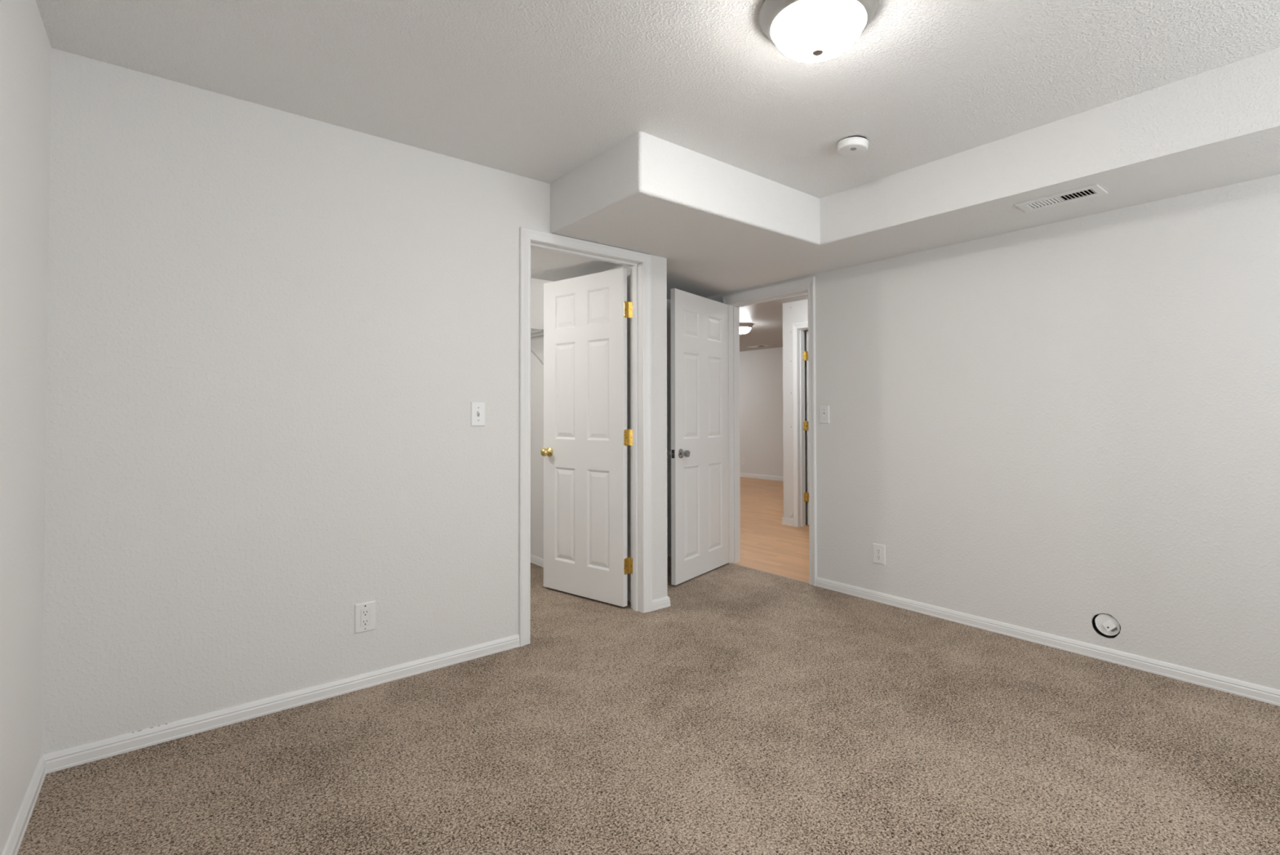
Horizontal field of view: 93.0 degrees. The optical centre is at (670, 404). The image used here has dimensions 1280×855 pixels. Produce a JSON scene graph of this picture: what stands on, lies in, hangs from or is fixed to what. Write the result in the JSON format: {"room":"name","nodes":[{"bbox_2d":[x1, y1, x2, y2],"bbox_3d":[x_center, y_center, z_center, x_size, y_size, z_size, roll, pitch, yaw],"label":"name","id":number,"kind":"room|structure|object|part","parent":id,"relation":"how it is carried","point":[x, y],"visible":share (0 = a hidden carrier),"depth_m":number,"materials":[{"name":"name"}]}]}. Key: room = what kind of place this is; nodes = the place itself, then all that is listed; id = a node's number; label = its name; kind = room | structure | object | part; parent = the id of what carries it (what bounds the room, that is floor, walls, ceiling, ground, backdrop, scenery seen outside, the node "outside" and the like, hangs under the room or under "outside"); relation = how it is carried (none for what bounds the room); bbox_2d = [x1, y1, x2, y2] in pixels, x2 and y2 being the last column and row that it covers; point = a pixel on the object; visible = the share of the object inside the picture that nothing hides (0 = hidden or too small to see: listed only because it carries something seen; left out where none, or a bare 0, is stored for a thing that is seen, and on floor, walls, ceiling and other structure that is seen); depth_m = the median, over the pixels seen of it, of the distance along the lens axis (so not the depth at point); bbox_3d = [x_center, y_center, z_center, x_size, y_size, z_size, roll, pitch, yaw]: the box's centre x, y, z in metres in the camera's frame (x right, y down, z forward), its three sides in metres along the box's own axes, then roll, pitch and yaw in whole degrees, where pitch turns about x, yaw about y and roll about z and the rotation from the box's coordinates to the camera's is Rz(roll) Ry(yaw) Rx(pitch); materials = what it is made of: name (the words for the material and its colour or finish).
{"room":"empty bedroom","nodes":[
{"label":"empty bedroom","id":0,"kind":"room"},
{"bbox_2d":[0,0,51,854],"bbox_3d":[-0.653,-0.025,0.196,0.115,2.414,4.520,1,-1,-39],"label":"wall","id":1,"kind":"structure","parent":0,"point":[25,48],"depth_m":1.65,"materials":[{"name":"paint"}]},
{"bbox_2d":[1,755,46,854],"bbox_3d":[-0.625,1.123,0.249,0.014,0.058,4.400,1,-1,-39],"label":"baseboard","id":2,"kind":"structure","parent":1,"relation":"attached to","point":[14,842],"depth_m":1.70,"materials":[{"name":"white paint"}]},
{"bbox_2d":[40,47,667,755],"bbox_3d":[-1.138,0.018,2.791,2.821,2.414,0.115,1,-1,-40],"label":"wall","id":3,"kind":"structure","parent":0,"point":[273,335],"depth_m":2.35,"materials":[{"name":"paint"}]},
{"bbox_2d":[42,634,519,773],"bbox_3d":[-1.386,1.162,2.477,1.656,0.058,0.014,1,-1,-40],"label":"baseboard","id":4,"kind":"structure","parent":3,"relation":"attached to","point":[74,756],"depth_m":2.31,"materials":[{"name":"white paint"}]},
{"bbox_2d":[354,600,375,633],"bbox_3d":[-1.292,0.898,2.564,0.080,0.123,0.008,1,-1,-40],"label":"wall outlet","id":5,"kind":"object","parent":3,"relation":"attached to","point":[364,612],"visible":1,"depth_m":2.56,"materials":[{"name":"white plastic"}]},
{"bbox_2d":[360,608,369,626],"bbox_3d":[-1.291,0.898,2.562,0.034,0.068,0.003,1,-1,-40],"label":"receptacle","id":6,"kind":"object","parent":5,"relation":"attached to","point":[365,612],"depth_m":2.56,"materials":[{"name":"white plastic"}]},
{"bbox_2d":[471,401,484,426],"bbox_3d":[-0.915,0.043,2.890,0.070,0.117,0.020,1,-1,-40],"label":"light switch","id":7,"kind":"object","parent":3,"relation":"attached to","point":[477,408],"visible":1,"depth_m":2.89,"materials":[{"name":"white plastic"}]},
{"bbox_2d":[518,226,652,646],"bbox_3d":[-0.471,0.157,3.340,0.835,2.092,0.132,1,-1,-40],"label":"door frame","id":8,"kind":"structure","parent":3,"relation":"attached to","point":[526,234],"depth_m":3.53,"materials":[{"name":"white paint"}]},
{"bbox_2d":[540,267,632,606],"bbox_3d":[-0.549,0.191,3.796,0.757,2.010,0.164,-1,-1,41],"label":"door","id":9,"kind":"structure","parent":3,"relation":"in","point":[587,437],"depth_m":3.79,"materials":[{"name":"white paint"}]},
{"bbox_3d":[-0.817,0.309,3.965,0.064,0.064,0.065,-1,-1,38],"label":"knob","id":10,"kind":"part","parent":9,"relation":"part of","materials":[{"name":"gold metal"}]},
{"bbox_2d":[652,547,671,610],"bbox_3d":[0.003,1.188,4.303,1.148,0.058,1.014,1,-1,-40],"label":"baseboard","id":11,"kind":"structure","parent":3,"relation":"attached to","point":[662,602],"depth_m":3.60,"materials":[{"name":"white paint"}]},
{"bbox_2d":[530,265,631,591],"bbox_3d":[-1.197,0.069,4.965,0.106,2.384,3.285,1,-1,-40],"label":"wall","id":12,"kind":"structure","parent":0,"point":[536,285],"depth_m":4.66,"materials":[{"name":"paint"}]},
{"bbox_2d":[530,328,543,365],"bbox_3d":[-1.273,-0.359,4.755,0.288,0.319,1.281,1,-1,-40],"label":"wire shelf","id":13,"kind":"object","parent":12,"relation":"attached to","point":[535,333],"visible":0.06,"depth_m":4.43,"materials":[{"name":"white metal"}]},
{"bbox_2d":[530,554,631,601],"bbox_3d":[-0.886,1.193,4.488,0.014,0.058,2.185,1,-1,-40],"label":"baseboard","id":14,"kind":"structure","parent":12,"relation":"attached to","point":[536,560],"depth_m":4.62,"materials":[{"name":"white paint"}]},
{"bbox_2d":[17,476,1279,854],"bbox_3d":[0.515,1.252,5.561,8.942,0.030,10.950,1,-1,-40],"label":"floor","id":15,"kind":"structure","parent":0,"point":[754,712],"depth_m":2.05,"materials":[{"name":"carpet"}]},
{"bbox_2d":[731,563,809,583],"bbox_3d":[0.705,1.227,4.398,0.020,0.022,0.734,1,-1,-40],"label":"threshold","id":16,"kind":"object","parent":15,"relation":"on","point":[731,563],"visible":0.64,"depth_m":4.37,"materials":[{"name":"beige"}]},
{"bbox_2d":[35,0,1279,351],"bbox_3d":[0.452,-1.125,5.552,9.092,0.084,10.950,1,-1,-40],"label":"ceiling","id":17,"kind":"structure","parent":0,"point":[538,90],"depth_m":2.11,"materials":[{"name":"paint"}]},
{"bbox_2d":[739,322,753,334],"bbox_3d":[0.925,-0.981,7.880,0.300,0.132,0.300,1,-1,-40],"label":"ceiling light","id":18,"kind":"object","parent":17,"relation":"attached to","point":[744,327],"visible":0.64,"depth_m":7.78,"materials":[{"name":"white glass"}]},
{"bbox_2d":[746,344,768,347],"bbox_3d":[1.490,-1.002,10.373,0.150,0.008,0.360,1,-1,-40],"label":"ceiling vent","id":19,"kind":"object","parent":17,"relation":"in","point":[761,345],"visible":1,"depth_m":10.36,"materials":[{"name":"white metal"}]},
{"bbox_2d":[758,0,879,62],"bbox_3d":[0.439,-1.113,1.810,0.350,0.132,0.350,1,-1,-40],"label":"ceiling light","id":20,"kind":"object","parent":17,"relation":"attached to","point":[810,31],"visible":1,"depth_m":1.75,"materials":[{"name":"white glass"}]},
{"bbox_2d":[837,135,868,155],"bbox_3d":[0.806,-1.144,2.683,0.133,0.045,0.133,1,-1,-40],"label":"smoke detector","id":21,"kind":"object","parent":17,"relation":"attached to","point":[853,145],"visible":1,"depth_m":2.65,"materials":[{"name":"white plastic"}]},
{"bbox_3d":[0.807,-1.162,2.683,0.116,0.006,0.116,1,-1,-40],"label":"mounting plate","id":22,"kind":"part","parent":21,"relation":"part of","materials":[{"name":"black"}]},
{"bbox_2d":[530,47,1279,299],"bbox_3d":[1.134,-1.039,2.494,1.830,0.260,5.300,1,-1,-40],"label":"ceiling","id":23,"kind":"structure","parent":17,"relation":"attached to","point":[720,228],"depth_m":2.81,"materials":[{"name":"paint"}]},
{"bbox_2d":[1015,183,1107,212],"bbox_3d":[1.712,-0.935,2.668,0.150,0.065,0.312,1,-1,-40],"label":"ceiling vent","id":24,"kind":"object","parent":23,"relation":"in","point":[1094,190],"visible":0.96,"depth_m":2.67,"materials":[{"name":"white metal"}]},
{"bbox_2d":[666,299,671,548],"bbox_3d":[-0.303,0.064,4.794,1.039,2.384,0.100,1,-1,-40],"label":"wall","id":25,"kind":"structure","parent":0,"point":[668,301],"depth_m":4.97,"materials":[{"name":"paint"}]},
{"bbox_2d":[739,346,783,476],"bbox_3d":[2.797,0.137,9.571,0.100,2.380,7.800,1,-1,-40],"label":"wall","id":26,"kind":"structure","parent":0,"point":[761,371],"depth_m":10.88,"materials":[{"name":"paint"}]},
{"bbox_2d":[741,457,744,464],"bbox_3d":[1.332,1.042,11.210,0.008,0.120,0.080,1,-1,-40],"label":"wall outlet","id":27,"kind":"object","parent":26,"relation":"attached to","point":[742,459],"visible":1,"depth_m":11.21,"materials":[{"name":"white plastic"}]},
{"bbox_2d":[740,472,783,480],"bbox_3d":[1.980,1.280,10.435,0.014,0.079,5.194,1,-1,-40],"label":"baseboard","id":28,"kind":"structure","parent":26,"relation":"attached to","point":[742,474],"depth_m":10.84,"materials":[{"name":"white paint"}]},
{"bbox_2d":[782,298,808,518],"bbox_3d":[2.033,0.072,5.462,0.117,2.380,2.506,1,-1,-40],"label":"wall","id":29,"kind":"structure","parent":0,"point":[793,312],"depth_m":6.33,"materials":[{"name":"paint"}]},
{"bbox_2d":[782,516,793,526],"bbox_3d":[1.334,1.215,6.409,0.314,0.079,0.153,1,-1,-40],"label":"baseboard","id":30,"kind":"structure","parent":29,"relation":"attached to","point":[785,521],"depth_m":6.31,"materials":[{"name":"white paint"}]},
{"bbox_2d":[792,320,808,527],"bbox_3d":[1.577,0.199,5.989,0.132,2.096,0.830,1,-1,-40],"label":"door frame","id":31,"kind":"structure","parent":29,"relation":"attached to","point":[801,343],"depth_m":6.25,"materials":[{"name":"white paint"}]},
{"bbox_2d":[803,330,808,524],"bbox_3d":[1.726,0.239,6.437,0.756,2.011,0.164,1,-1,-34],"label":"door","id":32,"kind":"structure","parent":29,"relation":"in","point":[805,353],"depth_m":6.29,"materials":[{"name":"white paint"}]},
{"bbox_2d":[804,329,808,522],"bbox_3d":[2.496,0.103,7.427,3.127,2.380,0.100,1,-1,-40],"label":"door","id":33,"kind":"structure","parent":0,"point":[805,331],"depth_m":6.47,"materials":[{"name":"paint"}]},
{"bbox_2d":[706,173,1279,689],"bbox_3d":[1.573,0.023,3.467,0.115,2.414,6.350,1,-1,-40],"label":"wall","id":34,"kind":"structure","parent":0,"point":[1051,428],"depth_m":2.93,"materials":[{"name":"paint"}]},
{"bbox_2d":[666,288,728,585],"bbox_3d":[0.197,0.214,4.384,0.163,1.986,0.754,-1,-1,29],"label":"door","id":35,"kind":"structure","parent":34,"relation":"in","point":[698,452],"depth_m":4.31,"materials":[{"name":"white paint"}]},
{"bbox_3d":[0.012,0.330,4.146,0.062,0.066,0.066,-1,-1,34],"label":"knob","id":36,"kind":"part","parent":35,"relation":"part of","materials":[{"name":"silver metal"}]},
{"bbox_3d":[0.093,0.329,4.092,0.062,0.066,0.066,-1,-1,34],"label":"knob","id":37,"kind":"part","parent":35,"relation":"part of","materials":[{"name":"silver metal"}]},
{"bbox_2d":[722,276,817,586],"bbox_3d":[0.736,0.182,4.443,0.132,2.084,0.867,1,-1,-40],"label":"door frame","id":38,"kind":"structure","parent":34,"relation":"attached to","point":[808,283],"depth_m":4.56,"materials":[{"name":"white paint"}]},
{"bbox_2d":[819,405,829,422],"bbox_3d":[1.015,0.064,4.022,0.020,0.117,0.074,1,-1,-40],"label":"light switch","id":39,"kind":"object","parent":34,"relation":"attached to","point":[824,410],"visible":1,"depth_m":4.02,"materials":[{"name":"white plastic"}]},
{"bbox_2d":[872,542,885,564],"bbox_3d":[1.274,0.913,3.713,0.008,0.121,0.083,1,-1,-40],"label":"wall outlet","id":40,"kind":"object","parent":34,"relation":"attached to","point":[878,550],"visible":1,"depth_m":3.71,"materials":[{"name":"white plastic"}]},
{"bbox_2d":[816,577,1279,706],"bbox_3d":[2.260,1.154,2.538,0.014,0.058,3.976,1,-1,-40],"label":"baseboard","id":41,"kind":"structure","parent":34,"relation":"attached to","point":[1249,690],"depth_m":2.90,"materials":[{"name":"white paint"}]},
{"bbox_2d":[1092,613,1120,637],"bbox_3d":[2.054,1.029,2.848,0.102,0.109,0.109,1,-1,-40],"label":"wall fitting","id":42,"kind":"object","parent":34,"relation":"attached to","point":[1105,624],"visible":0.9,"depth_m":2.83,"materials":[{"name":"white plastic"}]}
]}

